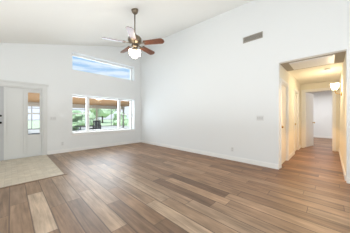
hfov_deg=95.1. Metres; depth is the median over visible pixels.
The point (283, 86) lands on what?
hall door
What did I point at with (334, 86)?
sconce
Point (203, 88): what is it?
wall
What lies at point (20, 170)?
floor
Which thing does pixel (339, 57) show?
soffit
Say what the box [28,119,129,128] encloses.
lawn
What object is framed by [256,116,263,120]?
light switch
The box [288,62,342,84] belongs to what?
ceiling
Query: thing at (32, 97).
roof
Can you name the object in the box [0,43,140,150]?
wall
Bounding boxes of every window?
[71,95,134,135]
[72,54,131,79]
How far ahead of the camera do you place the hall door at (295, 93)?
5.54 m
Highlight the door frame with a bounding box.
[0,79,48,159]
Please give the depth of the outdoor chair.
10.58 m
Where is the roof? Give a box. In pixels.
[28,92,129,106]
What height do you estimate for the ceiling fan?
1.074 m
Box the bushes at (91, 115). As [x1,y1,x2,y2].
[79,112,127,124]
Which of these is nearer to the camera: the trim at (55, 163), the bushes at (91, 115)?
the trim at (55, 163)
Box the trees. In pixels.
[89,108,115,122]
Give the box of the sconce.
[330,83,341,95]
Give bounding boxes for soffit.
[281,51,345,70]
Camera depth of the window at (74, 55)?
6.56 m
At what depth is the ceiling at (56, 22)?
3.87 m
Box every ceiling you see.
[0,0,252,46]
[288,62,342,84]
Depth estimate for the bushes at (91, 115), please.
21.78 m
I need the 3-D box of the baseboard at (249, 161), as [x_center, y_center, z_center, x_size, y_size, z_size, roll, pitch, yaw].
[-1.103,1.144,1.691,8.800,0.112,7.600,0,0,44]
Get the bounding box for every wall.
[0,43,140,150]
[141,0,349,181]
[280,54,345,171]
[311,91,331,135]
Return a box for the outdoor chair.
[89,120,100,129]
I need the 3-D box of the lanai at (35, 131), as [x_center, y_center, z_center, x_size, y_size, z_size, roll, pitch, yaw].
[-8.107,1.235,10.692,13.200,0.050,16.500,0,0,44]
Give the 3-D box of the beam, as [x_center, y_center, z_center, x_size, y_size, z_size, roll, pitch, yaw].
[-8.322,0.155,10.902,0.160,2.110,10.500,0,0,44]
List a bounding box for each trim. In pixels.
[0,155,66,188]
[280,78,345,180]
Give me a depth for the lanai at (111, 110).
18.06 m
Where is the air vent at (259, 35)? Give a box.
[243,31,262,43]
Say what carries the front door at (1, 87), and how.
in the wall at (48, 64)
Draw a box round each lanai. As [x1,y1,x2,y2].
[1,126,129,160]
[28,106,117,129]
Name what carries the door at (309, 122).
in the wall at (285, 75)
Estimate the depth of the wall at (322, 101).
9.00 m
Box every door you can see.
[0,86,3,160]
[282,85,285,163]
[295,93,296,150]
[305,93,314,146]
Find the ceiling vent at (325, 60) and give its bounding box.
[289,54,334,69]
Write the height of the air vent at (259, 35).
0.150 m
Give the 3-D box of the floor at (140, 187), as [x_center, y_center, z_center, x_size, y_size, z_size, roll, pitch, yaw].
[2.252,1.260,4.985,9.000,0.120,17.400,0,0,44]
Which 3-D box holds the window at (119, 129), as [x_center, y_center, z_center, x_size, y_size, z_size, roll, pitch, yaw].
[-2.779,-0.052,6.456,0.325,1.415,2.480,0,0,44]
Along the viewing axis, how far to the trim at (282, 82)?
5.54 m
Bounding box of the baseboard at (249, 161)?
[47,140,349,183]
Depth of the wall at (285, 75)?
4.78 m
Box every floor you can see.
[0,137,349,232]
[0,155,63,187]
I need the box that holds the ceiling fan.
[102,8,163,57]
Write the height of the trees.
5.378 m
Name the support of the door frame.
attached to the wall at (48, 64)
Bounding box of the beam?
[28,102,124,127]
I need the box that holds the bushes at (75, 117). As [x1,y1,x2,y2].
[72,110,82,130]
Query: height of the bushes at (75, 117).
2.349 m

